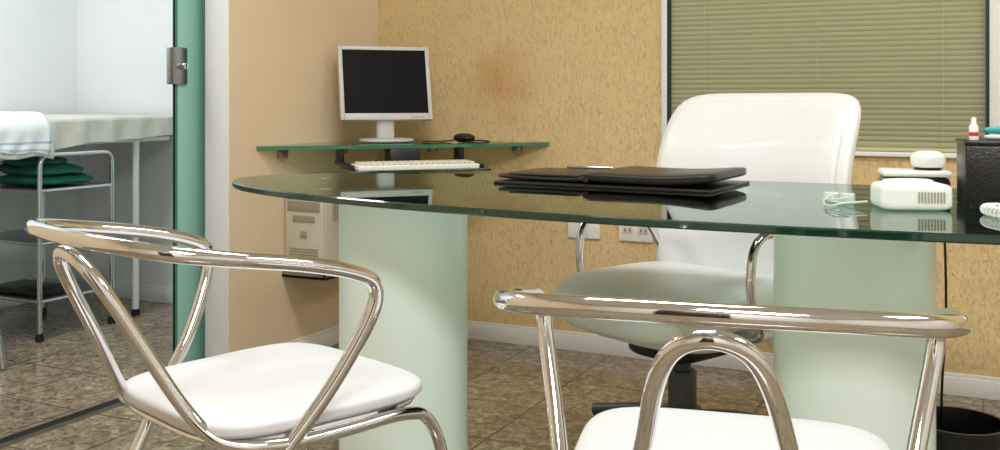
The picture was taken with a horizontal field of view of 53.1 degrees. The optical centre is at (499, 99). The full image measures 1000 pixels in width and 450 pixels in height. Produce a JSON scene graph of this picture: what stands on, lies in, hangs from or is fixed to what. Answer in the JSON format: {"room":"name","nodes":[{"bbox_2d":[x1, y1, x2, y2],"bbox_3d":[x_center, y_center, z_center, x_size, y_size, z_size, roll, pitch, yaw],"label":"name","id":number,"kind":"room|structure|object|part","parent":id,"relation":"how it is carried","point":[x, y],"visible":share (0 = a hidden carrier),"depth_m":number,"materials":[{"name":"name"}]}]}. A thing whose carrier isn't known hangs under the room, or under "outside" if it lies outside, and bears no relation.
{"room":"doctor's office","nodes":[
{"label":"doctor's office","id":0,"kind":"room"},
{"bbox_2d":[0,0,76,283],"bbox_3d":[-3.408,-0.350,2.830,0.100,2.700,5.330,0,0,26],"label":"wall","id":1,"kind":"structure","parent":0,"point":[38,38],"depth_m":4.97,"materials":[{"name":"white paint"}]},
{"bbox_2d":[0,300,25,308],"bbox_3d":[-3.359,0.963,2.798,0.016,0.074,5.314,0,0,26],"label":"baseboard","id":2,"kind":"structure","parent":1,"relation":"attached to","point":[3,303],"depth_m":4.82,"materials":[{"name":"white wood"}]},
{"bbox_2d":[77,0,172,287],"bbox_3d":[-1.412,-0.350,4.892,1.900,2.700,0.120,0,0,26],"label":"wall","id":3,"kind":"object","parent":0,"point":[122,45],"depth_m":5.06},
{"bbox_2d":[76,278,172,303],"bbox_3d":[-1.428,0.963,4.824,1.730,0.074,0.016,0,0,26],"label":"baseboard","id":4,"kind":"structure","parent":3,"relation":"attached to","point":[122,290],"depth_m":4.98,"materials":[{"name":"white wood"}]},
{"bbox_2d":[230,0,377,351],"bbox_3d":[-1.738,-0.350,2.023,0.090,2.700,5.330,0,0,26],"label":"wall","id":5,"kind":"structure","parent":0,"point":[284,90],"depth_m":3.80,"materials":[{"name":"beige paint"}]},
{"bbox_2d":[205,0,229,357],"bbox_3d":[-1.276,-0.075,2.985,0.104,2.150,1.265,0,0,26],"label":"trim","id":6,"kind":"structure","parent":5,"relation":"attached to","point":[217,12],"depth_m":3.54,"materials":[{"name":"white wood"}]},
{"bbox_2d":[282,198,338,280],"bbox_3d":[-0.643,0.493,3.954,0.200,0.357,0.440,0,0,26],"label":"computer tower","id":7,"kind":"object","parent":5,"relation":"attached to","point":[311,227],"visible":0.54,"depth_m":3.77,"materials":[{"name":"beige plastic"}]},
{"bbox_3d":[-0.737,0.487,3.774,0.177,0.337,0.014,0,0,26],"label":"panel","id":8,"kind":"part","parent":7,"relation":"part of","materials":[{"name":"beige plastic"}]},
{"bbox_2d":[286,324,338,346],"bbox_3d":[-0.744,0.963,3.958,0.016,0.074,0.949,0,0,26],"label":"baseboard","id":9,"kind":"structure","parent":5,"relation":"attached to","point":[328,337],"depth_m":4.02,"materials":[{"name":"white wood"}]},
{"bbox_3d":[-1.169,-1.265,3.475,0.060,0.050,2.200,0,0,26],"label":"rail","id":10,"kind":"object","parent":5,"relation":"attached to","visible":0},
{"bbox_2d":[173,0,204,362],"bbox_3d":[-0.923,-0.106,3.984,0.010,2.188,1.030,0,0,26],"label":"door","id":11,"kind":"structure","parent":10,"relation":"hanging from","point":[191,13],"depth_m":3.59,"materials":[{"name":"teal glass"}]},
{"bbox_2d":[173,0,177,351],"bbox_3d":[-1.145,-0.106,3.525,0.013,2.188,0.010,0,0,26],"label":"band","id":12,"kind":"object","parent":11,"relation":"attached to","point":[175,43],"visible":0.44,"depth_m":3.52,"materials":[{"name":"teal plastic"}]},
{"bbox_2d":[167,47,186,84],"bbox_3d":[-1.141,-0.120,3.531,0.034,0.130,0.070,0,0,26],"label":"lock plate","id":13,"kind":"object","parent":11,"relation":"attached to","point":[175,55],"visible":0.97,"depth_m":3.51,"materials":[{"name":"silver metal"}]},
{"bbox_2d":[179,62,187,69],"bbox_3d":[-1.116,-0.120,3.523,0.030,0.026,0.026,0,0,26],"label":"cylinder","id":14,"kind":"object","parent":13,"relation":"attached to","point":[182,65],"depth_m":3.51,"materials":[{"name":"silver metal"}]},
{"bbox_2d":[0,294,999,449],"bbox_3d":[-0.369,1.050,1.361,6.850,0.100,5.530,0,0,26],"label":"floor","id":15,"kind":"structure","parent":0,"point":[63,374],"depth_m":3.48,"materials":[{"name":"tile"}]},
{"bbox_2d":[0,331,5,369],"bbox_3d":[-2.053,0.753,3.703,0.330,0.486,0.330,0,0,-45],"label":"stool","id":16,"kind":"object","parent":15,"relation":"on","point":[2,356],"visible":1,"depth_m":3.69,"materials":[{"name":"white metal"}]},
{"bbox_2d":[0,150,115,341],"bbox_3d":[-2.022,0.610,4.410,0.476,0.780,0.415,0,0,26],"label":"trolley","id":17,"kind":"object","parent":15,"relation":"on","point":[19,237],"visible":0.71,"depth_m":4.26,"materials":[{"name":"silver metal"}]},
{"bbox_2d":[0,279,64,296],"bbox_3d":[-2.035,0.816,4.338,0.300,0.030,0.180,0,0,26],"label":"tray","id":18,"kind":"object","parent":17,"relation":"in","point":[24,287],"visible":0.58,"depth_m":4.28,"materials":[{"name":"black plastic"}]},
{"bbox_2d":[0,156,92,185],"bbox_3d":[-2.011,0.308,4.386,0.383,0.123,0.343,0,0,26],"label":"cloths","id":19,"kind":"object","parent":17,"relation":"on","point":[56,171],"visible":0.86,"depth_m":4.28,"materials":[{"name":"green fabric"}]},
{"bbox_2d":[0,397,123,447],"bbox_3d":[-1.811,0.996,2.158,0.060,0.008,5.110,0,0,26],"label":"trim","id":20,"kind":"structure","parent":15,"relation":"on","point":[53,424],"depth_m":3.08,"materials":[{"name":"silver metal"}]},
{"bbox_2d":[39,114,172,315],"bbox_3d":[-2.274,0.532,4.159,0.696,0.936,1.870,0,0,26],"label":"bed","id":21,"kind":"object","parent":15,"relation":"on","point":[69,130],"visible":0.7,"depth_m":4.59,"materials":[{"name":"white fabric"}]},
{"bbox_2d":[0,111,54,159],"bbox_3d":[-2.234,0.153,3.994,0.551,0.215,0.649,0,0,26],"label":"sheet","id":22,"kind":"object","parent":21,"relation":"on","point":[22,134],"visible":1,"depth_m":4.05,"materials":[{"name":"white fabric"}]},
{"bbox_2d":[24,218,446,449],"bbox_3d":[-0.487,0.601,1.834,0.599,0.798,0.675,0,0,45],"label":"chair","id":23,"kind":"object","parent":15,"relation":"on","point":[237,400],"visible":1,"depth_m":1.72,"materials":[{"name":"silver metal"}]},
{"bbox_2d":[232,173,999,449],"bbox_3d":[0.565,0.610,2.248,2.860,0.780,0.970,0,0,26],"label":"glass desk","id":24,"kind":"object","parent":15,"relation":"on","point":[410,230],"visible":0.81,"depth_m":2.13,"materials":[{"name":"green"}]},
{"bbox_2d":[494,166,749,193],"bbox_3d":[0.316,0.198,2.641,0.600,0.045,0.330,0,0,30],"label":"folder","id":25,"kind":"object","parent":24,"relation":"on","point":[708,180],"visible":1,"depth_m":2.52,"materials":[{"name":"black"}]},
{"bbox_2d":[823,191,867,206],"bbox_3d":[0.713,0.208,2.118,0.083,0.024,0.188,0,0,4],"label":"cable","id":26,"kind":"object","parent":24,"relation":"on","point":[844,198],"visible":1,"depth_m":2.11,"materials":[{"name":"grey plastic"}]},
{"bbox_2d":[870,178,951,209],"bbox_3d":[0.831,0.190,2.024,0.138,0.060,0.102,0,0,6],"label":"adapter","id":27,"kind":"object","parent":24,"relation":"on","point":[889,193],"visible":1,"depth_m":1.98,"materials":[{"name":"white plastic"}]},
{"bbox_2d":[877,151,951,186],"bbox_3d":[0.958,0.169,2.314,0.148,0.103,0.106,0,0,14],"label":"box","id":28,"kind":"object","parent":24,"relation":"on","point":[926,164],"visible":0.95,"depth_m":2.28,"materials":[{"name":"plastic"}]},
{"bbox_2d":[877,168,951,177],"bbox_3d":[0.958,0.168,2.314,0.148,0.014,0.106,0,0,14],"label":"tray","id":29,"kind":"object","parent":28,"relation":"on","point":[885,172],"depth_m":2.27,"materials":[{"name":"white plastic"}]},
{"bbox_2d":[956,138,999,208],"bbox_3d":[1.028,0.151,2.063,0.144,0.138,0.144,0,0,18],"label":"tissue box","id":30,"kind":"object","parent":24,"relation":"on","point":[978,161],"visible":0.96,"depth_m":2.01,"materials":[{"name":"black leather"}]},
{"bbox_2d":[969,117,978,139],"bbox_3d":[0.976,0.059,2.061,0.019,0.047,0.019,0,0,26],"label":"tube","id":31,"kind":"object","parent":30,"relation":"on","point":[973,127],"visible":1,"depth_m":2.06,"materials":[{"name":"white plastic"}]},
{"bbox_3d":[1.028,0.087,2.063,0.144,0.010,0.144,0,0,18],"label":"lid","id":32,"kind":"part","parent":30,"relation":"part of","materials":[{"name":"black plastic"}]},
{"bbox_2d":[983,126,999,139],"bbox_3d":[1.037,0.068,2.042,0.090,0.028,0.030,0,0,36],"label":"stapler","id":33,"kind":"object","parent":30,"relation":"on","point":[995,131],"visible":1,"depth_m":2.05,"materials":[{"name":"teal plastic"}]},
{"bbox_3d":[1.037,0.076,2.042,0.090,0.012,0.030,0,0,36],"label":"arm","id":34,"kind":"part","parent":33,"relation":"part of","materials":[{"name":"white plastic"}]},
{"bbox_3d":[1.037,0.062,2.042,0.090,0.016,0.026,0,0,36],"label":"arm","id":35,"kind":"part","parent":33,"relation":"part of","materials":[{"name":"teal plastic"}]},
{"bbox_2d":[980,202,999,217],"bbox_3d":[1.029,0.175,1.844,0.200,0.088,0.265,0,0,-44],"label":"desk telephone","id":36,"kind":"object","parent":24,"relation":"on","point":[989,209],"visible":1,"depth_m":1.88,"materials":[{"name":"white plastic"}]},
{"bbox_2d":[554,93,860,415],"bbox_3d":[0.573,0.489,2.870,0.758,1.021,0.694,0,0,-39],"label":"office chair","id":37,"kind":"object","parent":15,"relation":"on","point":[776,137],"visible":0.49,"depth_m":2.88,"materials":[{"name":"white leather"}]},
{"bbox_3d":[0.508,0.558,2.817,0.588,0.136,0.600,0,0,-39],"label":"seat","id":38,"kind":"part","parent":37,"relation":"part of","materials":[{"name":"white leather"}]},
{"bbox_3d":[0.515,0.628,2.822,0.500,0.070,0.500,0,0,-39],"label":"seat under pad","id":39,"kind":"part","parent":37,"relation":"part of","materials":[{"name":"plastic"}]},
{"bbox_3d":[0.782,0.288,3.041,0.219,0.620,0.694,0,0,-39],"label":"backrest","id":40,"kind":"part","parent":37,"relation":"part of","materials":[{"name":"white leather"}]},
{"bbox_2d":[493,286,974,449],"bbox_3d":[0.314,0.609,1.389,0.599,0.782,0.675,0,0,16],"label":"chair","id":41,"kind":"object","parent":15,"relation":"on","point":[648,426],"visible":1,"depth_m":1.16,"materials":[{"name":"silver metal"}]},
{"bbox_2d":[936,406,999,449],"bbox_3d":[1.065,0.873,2.329,0.220,0.255,0.220,0,0,26],"label":"waste bin","id":42,"kind":"object","parent":15,"relation":"on","point":[964,428],"visible":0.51,"depth_m":2.36,"materials":[{"name":"black plastic"}]},
{"bbox_2d":[378,0,999,377],"bbox_3d":[1.627,-0.350,3.423,4.850,2.700,0.120,0,0,26],"label":"wall","id":43,"kind":"structure","parent":0,"point":[582,78],"depth_m":4.04,"materials":[{"name":"beige paint"}]},
{"bbox_2d":[256,139,548,157],"bbox_3d":[-0.347,0.195,3.855,0.820,0.050,0.820,0,0,26],"label":"corner shelf","id":44,"kind":"object","parent":43,"relation":"attached to","point":[282,150],"visible":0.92,"depth_m":3.85,"materials":[{"name":"green glass"}]},
{"bbox_2d":[337,46,432,142],"bbox_3d":[-0.460,-0.024,4.030,0.376,0.388,0.193,0,0,-19],"label":"computer monitor","id":45,"kind":"object","parent":44,"relation":"on","point":[385,85],"visible":1,"depth_m":4.03,"materials":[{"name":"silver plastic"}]},
{"bbox_3d":[-0.346,0.177,3.854,0.818,0.014,0.818,0,0,26],"label":"shelf glass","id":46,"kind":"part","parent":44,"relation":"part of","materials":[{"name":"green"}]},
{"bbox_2d":[335,147,490,172],"bbox_3d":[-0.335,0.242,3.726,0.500,0.116,0.420,0,0,-19],"label":"keyboard tray","id":47,"kind":"object","parent":44,"relation":"attached to","point":[398,154],"visible":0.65,"depth_m":3.78,"materials":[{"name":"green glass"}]},
{"bbox_2d":[351,159,478,170],"bbox_3d":[-0.305,0.234,3.596,0.440,0.026,0.150,0,0,-19],"label":"keyboard","id":48,"kind":"object","parent":47,"relation":"on","point":[421,164],"visible":1,"depth_m":3.54,"materials":[{"name":"white plastic"}]},
{"bbox_3d":[-0.307,0.251,3.646,0.500,0.008,0.250,0,0,-19],"label":"glass","id":49,"kind":"part","parent":47,"relation":"part of","materials":[{"name":"green"}]},
{"bbox_2d":[422,133,490,143],"bbox_3d":[-0.175,0.150,3.993,0.310,0.038,0.133,0,0,27],"label":"computer mouse","id":50,"kind":"object","parent":44,"relation":"on","point":[461,137],"visible":1,"depth_m":3.95,"materials":[{"name":"black plastic"}]},
{"bbox_2d":[568,222,599,238],"bbox_3d":[0.333,0.505,3.974,0.136,0.090,0.014,0,0,26],"label":"wall outlet","id":51,"kind":"object","parent":43,"relation":"attached to","point":[593,230],"visible":0.37,"depth_m":3.96,"materials":[{"name":"white plastic"}]},
{"bbox_2d":[619,226,652,242],"bbox_3d":[0.527,0.505,3.881,0.136,0.090,0.013,0,0,26],"label":"wall outlet","id":52,"kind":"object","parent":43,"relation":"attached to","point":[626,233],"visible":0.63,"depth_m":3.88,"materials":[{"name":"white plastic"}]},
{"bbox_2d":[468,320,999,400],"bbox_3d":[1.620,0.963,3.351,4.800,0.074,0.016,0,0,26],"label":"baseboard","id":53,"kind":"structure","parent":43,"relation":"attached to","point":[956,384],"depth_m":3.92,"materials":[{"name":"white wood"}]},
{"bbox_2d":[671,0,984,152],"bbox_3d":[1.146,-0.373,3.603,1.084,1.104,0.027,0,0,26],"label":"window blind","id":54,"kind":"object","parent":43,"relation":"attached to","point":[915,69],"visible":0.67,"depth_m":3.54,"materials":[{"name":"beige"}]},
{"bbox_2d":[667,0,988,134],"bbox_3d":[1.150,-0.377,3.608,1.106,1.123,0.062,0,0,26],"label":"inner gasket","id":55,"kind":"object","parent":43,"relation":"attached to","point":[669,2],"visible":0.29,"depth_m":3.82,"materials":[{"name":"grey rubber"}]},
{"bbox_2d":[661,0,999,157],"bbox_3d":[1.160,-0.384,3.611,1.165,1.162,0.088,0,0,26],"label":"frame","id":56,"kind":"object","parent":43,"relation":"attached to","point":[994,5],"visible":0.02,"depth_m":3.34,"materials":[{"name":"white wood"}]}
]}

